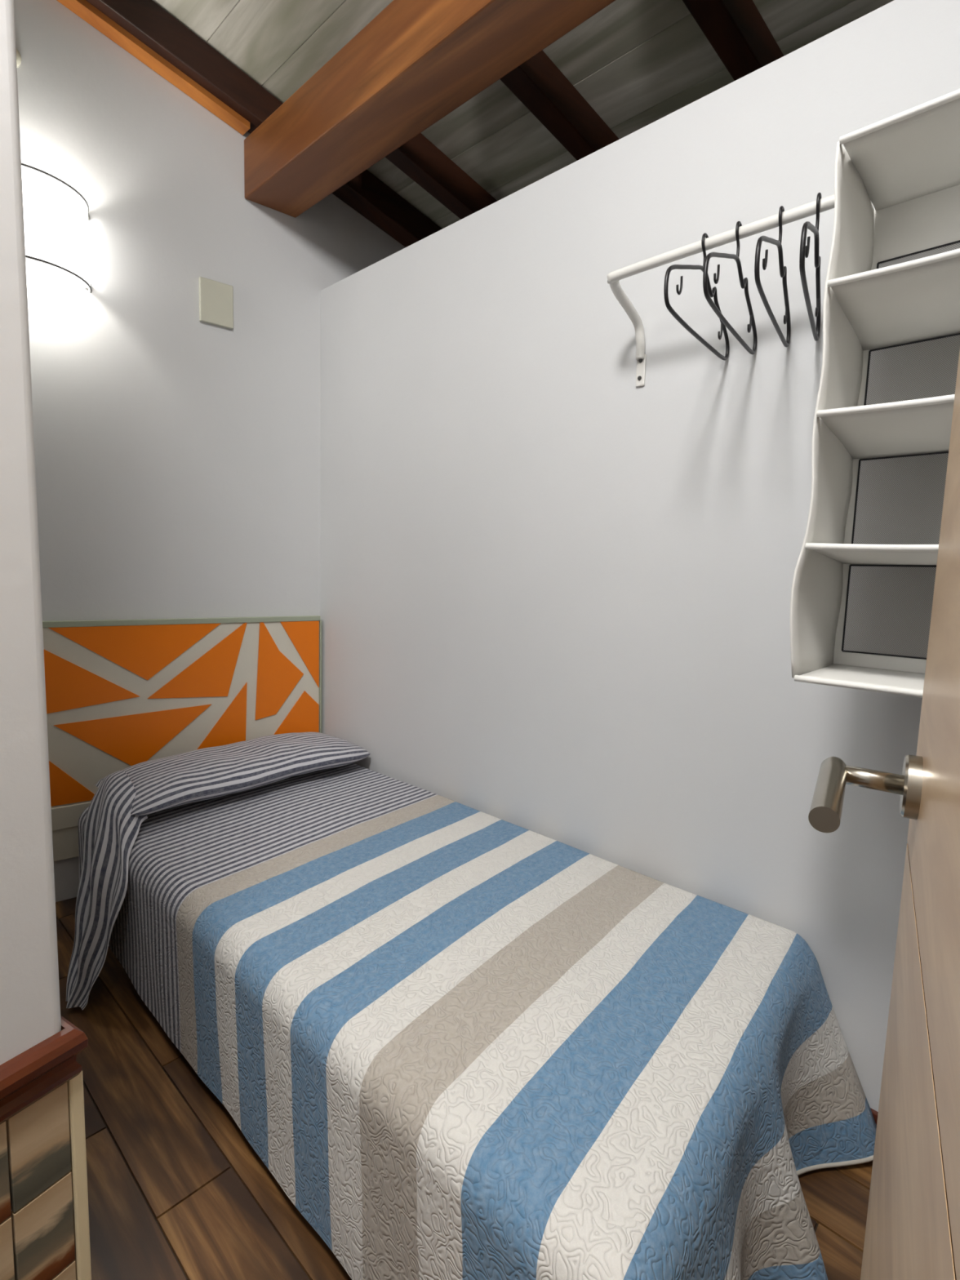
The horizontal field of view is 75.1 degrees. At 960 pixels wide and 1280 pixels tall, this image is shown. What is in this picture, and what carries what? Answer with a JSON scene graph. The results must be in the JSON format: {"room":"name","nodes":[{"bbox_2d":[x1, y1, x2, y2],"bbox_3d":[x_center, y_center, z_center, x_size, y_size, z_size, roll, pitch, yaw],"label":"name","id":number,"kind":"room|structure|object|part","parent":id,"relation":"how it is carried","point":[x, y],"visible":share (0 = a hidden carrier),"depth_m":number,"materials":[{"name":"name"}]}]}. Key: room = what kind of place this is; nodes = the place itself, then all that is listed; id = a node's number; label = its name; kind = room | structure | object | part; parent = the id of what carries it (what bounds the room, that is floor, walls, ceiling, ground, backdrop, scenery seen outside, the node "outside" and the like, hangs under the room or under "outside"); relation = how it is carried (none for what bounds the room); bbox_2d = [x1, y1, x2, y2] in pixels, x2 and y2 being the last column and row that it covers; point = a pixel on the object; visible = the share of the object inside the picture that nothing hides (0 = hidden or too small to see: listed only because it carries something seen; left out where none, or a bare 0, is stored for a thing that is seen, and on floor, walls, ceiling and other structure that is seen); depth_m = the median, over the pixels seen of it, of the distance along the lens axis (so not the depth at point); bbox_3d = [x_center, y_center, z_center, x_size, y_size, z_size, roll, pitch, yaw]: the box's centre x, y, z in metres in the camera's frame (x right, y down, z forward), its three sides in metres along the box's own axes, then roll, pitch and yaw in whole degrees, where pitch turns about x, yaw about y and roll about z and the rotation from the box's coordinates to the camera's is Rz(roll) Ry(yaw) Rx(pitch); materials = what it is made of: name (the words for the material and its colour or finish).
{"room":"dormitory","nodes":[
{"label":"dormitory","id":0,"kind":"room"},
{"bbox_2d":[0,0,75,1279],"bbox_3d":[-0.768,-0.608,0.239,0.136,3.572,0.983,5,7,30],"label":"wall","id":1,"kind":"structure","parent":0,"point":[37,1228],"depth_m":0.69,"materials":[{"name":"paint"}]},
{"bbox_2d":[0,1015,88,1124],"bbox_3d":[-0.791,0.529,0.363,0.152,0.060,0.997,5,7,30],"label":"trim","id":2,"kind":"structure","parent":1,"relation":"attached to","point":[31,1075],"depth_m":0.71,"materials":[{"name":"brown wood"}]},
{"bbox_2d":[66,1070,91,1279],"bbox_3d":[-0.510,0.829,0.796,0.030,0.612,0.016,5,7,30],"label":"trim","id":3,"kind":"structure","parent":1,"relation":"attached to","point":[75,1086],"depth_m":0.77,"materials":[{"name":"beige wood"}]},
{"bbox_2d":[13,0,404,902],"bbox_3d":[-1.073,-0.853,2.464,3.829,3.564,0.120,-3,8,-38],"label":"wall","id":4,"kind":"structure","parent":0,"point":[177,454],"depth_m":2.29,"materials":[{"name":"paint"}]},
{"bbox_2d":[15,47,21,67],"bbox_3d":[-1.465,-1.822,1.941,0.064,0.064,0.018,-3,8,-38],"label":"round cover","id":5,"kind":"object","parent":4,"relation":"attached to","point":[18,54],"visible":0.31,"depth_m":1.95,"materials":[{"name":"beige plastic"}]},
{"bbox_2d":[21,163,92,293],"bbox_3d":[-1.409,-1.300,1.954,0.345,0.266,0.178,-4,8,-40],"label":"wall lamp","id":6,"kind":"object","parent":4,"relation":"attached to","point":[56,215],"visible":0.79,"depth_m":1.94,"materials":[{"name":"white glass"}]},
{"bbox_2d":[56,0,249,135],"bbox_3d":[-1.675,-2.158,1.706,2.041,0.567,0.057,-3,8,-38],"label":"trim","id":7,"kind":"structure","parent":4,"relation":"attached to","point":[83,9],"depth_m":2.15,"materials":[{"name":"brown wood"}]},
{"bbox_2d":[198,276,233,329],"bbox_3d":[-1.003,-1.280,2.375,0.121,0.157,0.017,-3,8,-38],"label":"blank plate","id":8,"kind":"object","parent":4,"relation":"attached to","point":[215,298],"visible":1,"depth_m":2.37,"materials":[{"name":"beige plastic"}]},
{"bbox_2d":[244,0,615,217],"bbox_3d":[0.681,-1.615,1.068,4.144,0.212,0.203,7,8,42],"label":"ceiling beam","id":9,"kind":"structure","parent":4,"relation":"attached to","point":[416,62],"depth_m":1.88,"materials":[{"name":"brown wood"}]},
{"bbox_2d":[55,897,872,1279],"bbox_3d":[0.243,1.126,1.384,4.900,0.060,3.980,7,8,42],"label":"floor","id":10,"kind":"structure","parent":0,"point":[176,1189],"depth_m":1.26,"materials":[{"name":"wood"}]},
{"bbox_2d":[42,615,321,861],"bbox_3d":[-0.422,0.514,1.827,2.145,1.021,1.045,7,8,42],"label":"headboard","id":11,"kind":"object","parent":10,"relation":"on","point":[121,695],"visible":0.22,"depth_m":2.37,"materials":[{"name":"beige paint"}]},
{"bbox_3d":[-1.135,0.613,2.491,1.046,0.082,0.010,-3,8,-38],"label":"rail","id":12,"kind":"part","parent":11,"relation":"part of","materials":[{"name":"beige paint"}]},
{"bbox_3d":[-1.458,0.486,2.223,0.178,0.200,0.005,-3,8,-38],"label":"orange panel","id":13,"kind":"part","parent":11,"relation":"part of","materials":[{"name":"paint"}]},
{"bbox_3d":[-1.393,0.130,2.228,0.317,0.247,0.005,-3,8,-38],"label":"orange panel","id":14,"kind":"part","parent":11,"relation":"part of","materials":[{"name":"paint"}]},
{"bbox_3d":[-1.283,0.377,2.347,0.524,0.219,0.005,-3,8,-38],"label":"orange panel","id":15,"kind":"part","parent":11,"relation":"part of","materials":[{"name":"paint"}]},
{"bbox_3d":[-1.259,0.049,2.323,0.569,0.208,0.005,-3,8,-38],"label":"orange panel","id":16,"kind":"part","parent":11,"relation":"part of","materials":[{"name":"paint"}]},
{"bbox_3d":[-1.102,0.085,2.450,0.371,0.298,0.005,-3,8,-38],"label":"orange panel","id":17,"kind":"part","parent":11,"relation":"part of","materials":[{"name":"paint"}]},
{"bbox_3d":[-1.081,0.366,2.504,0.289,0.373,0.005,-3,8,-38],"label":"orange panel","id":18,"kind":"part","parent":11,"relation":"part of","materials":[{"name":"paint"}]},
{"bbox_3d":[-0.851,0.127,2.653,0.210,0.410,0.005,-3,8,-38],"label":"orange panel","id":19,"kind":"part","parent":11,"relation":"part of","materials":[{"name":"paint"}]},
{"bbox_3d":[-0.842,0.382,2.694,0.307,0.314,0.005,-3,8,-38],"label":"orange panel","id":20,"kind":"part","parent":11,"relation":"part of","materials":[{"name":"paint"}]},
{"bbox_3d":[-0.779,0.067,2.701,0.172,0.298,0.005,-3,8,-38],"label":"orange panel","id":21,"kind":"part","parent":11,"relation":"part of","materials":[{"name":"paint"}]},
{"bbox_2d":[78,763,876,1279],"bbox_3d":[-0.230,0.826,1.680,2.153,0.426,1.033,7,8,42],"label":"bedspread","id":22,"kind":"object","parent":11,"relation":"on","point":[461,1042],"visible":0.92,"depth_m":1.19,"materials":[{"name":"fabric"}]},
{"bbox_2d":[66,732,369,1009],"bbox_3d":[-0.885,0.684,2.212,0.593,0.545,1.114,7,8,42],"label":"pillow","id":23,"kind":"object","parent":22,"relation":"on","point":[123,799],"visible":1,"depth_m":1.95,"materials":[{"name":"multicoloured fabric"}]},
{"bbox_2d":[808,350,959,1279],"bbox_3d":[0.166,0.191,0.244,0.112,2.022,0.820,6,7,32],"label":"door","id":24,"kind":"structure","parent":10,"relation":"on","point":[913,1228],"depth_m":0.39,"materials":[{"name":"brown wood"}]},
{"bbox_3d":[0.287,0.124,0.512,0.021,0.034,0.112,6,7,32],"label":"lever","id":25,"kind":"part","parent":24,"relation":"part of","materials":[{"name":"metal"}]},
{"bbox_3d":[0.181,0.711,0.281,0.188,0.982,0.814,7,8,42],"label":"panel","id":26,"kind":"part","parent":24,"relation":"part of","materials":[{"name":"brown wood"}]},
{"bbox_3d":[0.211,-0.296,0.172,0.040,1.036,0.820,6,7,32],"label":"panel","id":27,"kind":"part","parent":24,"relation":"part of","materials":[{"name":"brown wood"}]},
{"bbox_2d":[152,0,893,228],"bbox_3d":[0.409,-1.955,0.987,4.800,1.192,4.088,7,8,42],"label":"ceiling","id":28,"kind":"structure","parent":0,"point":[636,63],"depth_m":2.07,"materials":[{"name":"grey wood"}]},
{"bbox_2d":[85,0,442,247],"bbox_3d":[-0.963,-2.028,2.253,3.823,1.143,0.096,-3,8,-38],"label":"rafter","id":29,"kind":"object","parent":28,"relation":"attached to","point":[146,20],"visible":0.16,"depth_m":2.25,"materials":[{"name":"brown wood"}]},
{"bbox_2d":[385,133,497,219],"bbox_3d":[0.163,-1.745,2.741,1.580,0.541,0.078,-3,8,-38],"label":"rafter","id":30,"kind":"object","parent":28,"relation":"attached to","point":[419,158],"visible":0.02,"depth_m":2.45,"materials":[{"name":"brown wood"}]},
{"bbox_2d":[500,49,619,160],"bbox_3d":[0.586,-1.691,2.351,1.580,0.541,0.078,-3,8,-38],"label":"rafter","id":31,"kind":"object","parent":28,"relation":"attached to","point":[538,83],"visible":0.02,"depth_m":2.06,"materials":[{"name":"brown wood"}]},
{"bbox_2d":[682,0,784,80],"bbox_3d":[0.991,-1.639,1.978,1.580,0.541,0.077,-3,8,-38],"label":"rafter","id":32,"kind":"object","parent":28,"relation":"attached to","point":[736,30],"visible":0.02,"depth_m":1.73,"materials":[{"name":"brown wood"}]},
{"bbox_2d":[320,0,959,1111],"bbox_3d":[0.830,-0.091,1.405,4.098,2.388,0.100,7,8,42],"label":"wall","id":33,"kind":"structure","parent":0,"point":[555,588],"depth_m":1.70,"materials":[{"name":"paint"}]},
{"bbox_2d":[607,194,835,386],"bbox_3d":[0.788,-0.724,1.188,1.185,0.219,0.201,7,8,42],"label":"rail","id":34,"kind":"object","parent":33,"relation":"attached to","point":[826,203],"visible":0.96,"depth_m":1.37,"materials":[{"name":"white metal"}]},
{"bbox_2d":[663,232,728,360],"bbox_3d":[0.479,-0.761,1.346,0.008,0.218,0.382,7,8,38],"label":"clothes hanger","id":35,"kind":"object","parent":34,"relation":"hanging from","point":[713,292],"visible":0.94,"depth_m":1.33,"materials":[{"name":"black plastic"}]},
{"bbox_2d":[702,221,757,354],"bbox_3d":[0.531,-0.754,1.298,0.008,0.218,0.382,6,8,36],"label":"clothes hanger","id":36,"kind":"object","parent":34,"relation":"hanging from","point":[744,282],"visible":0.94,"depth_m":1.29,"materials":[{"name":"black plastic"}]},
{"bbox_2d":[754,205,791,347],"bbox_3d":[0.592,-0.746,1.242,0.008,0.218,0.382,6,7,34],"label":"clothes hanger","id":37,"kind":"object","parent":34,"relation":"hanging from","point":[783,269],"visible":0.98,"depth_m":1.23,"materials":[{"name":"black plastic"}]},
{"bbox_2d":[799,192,821,341],"bbox_3d":[0.641,-0.740,1.197,0.008,0.218,0.382,5,7,32],"label":"clothes hanger","id":38,"kind":"object","parent":34,"relation":"hanging from","point":[804,250],"visible":0.99,"depth_m":1.19,"materials":[{"name":"black plastic"}]},
{"bbox_2d":[790,88,959,697],"bbox_3d":[0.747,-0.371,0.966,0.368,0.900,0.282,7,8,42],"label":"shelving unit","id":39,"kind":"object","parent":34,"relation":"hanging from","point":[906,164],"visible":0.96,"depth_m":1.05,"materials":[{"name":"white wood"}]},
{"bbox_3d":[0.607,-0.353,1.075,0.020,0.823,0.247,7,8,42],"label":"panel","id":40,"kind":"part","parent":39,"relation":"part of","materials":[{"name":"white wood"}]},
{"bbox_2d":[800,663,924,690],"bbox_3d":[0.727,0.072,1.005,0.333,0.007,0.235,7,8,42],"label":"shelf","id":41,"kind":"object","parent":39,"relation":"attached to","point":[867,677],"depth_m":1.05,"materials":[{"name":"white wood"}]},
{"bbox_2d":[811,549,937,564],"bbox_3d":[0.733,-0.134,0.983,0.334,0.026,0.236,7,8,42],"label":"shelf","id":42,"kind":"object","parent":39,"relation":"attached to","point":[819,557],"depth_m":1.02,"materials":[{"name":"white wood"}]},
{"bbox_2d":[820,401,954,458],"bbox_3d":[0.738,-0.333,0.962,0.334,0.039,0.236,7,8,42],"label":"shelf","id":43,"kind":"object","parent":39,"relation":"attached to","point":[895,429],"depth_m":1.00,"materials":[{"name":"white wood"}]},
{"bbox_2d":[831,256,959,351],"bbox_3d":[0.744,-0.525,0.941,0.334,0.041,0.236,7,8,42],"label":"shelf","id":44,"kind":"object","parent":39,"relation":"attached to","point":[902,304],"depth_m":0.99,"materials":[{"name":"white wood"}]},
{"bbox_3d":[0.818,-0.344,1.046,0.339,0.823,0.004,7,8,42],"label":"panel","id":45,"kind":"part","parent":39,"relation":"part of","materials":[{"name":"white wood"}]},
{"bbox_2d":[843,97,959,210],"bbox_3d":[0.750,-0.746,0.917,0.333,0.007,0.235,7,8,42],"label":"shelf","id":46,"kind":"object","parent":39,"relation":"attached to","point":[909,158],"depth_m":0.97,"materials":[{"name":"white wood"}]},
{"bbox_2d":[870,1107,878,1124],"bbox_3d":[0.762,1.064,1.484,4.085,0.072,0.012,7,8,42],"label":"baseboard","id":47,"kind":"structure","parent":33,"relation":"attached to","point":[874,1113],"depth_m":1.38,"materials":[{"name":"brown wood"}]}
]}

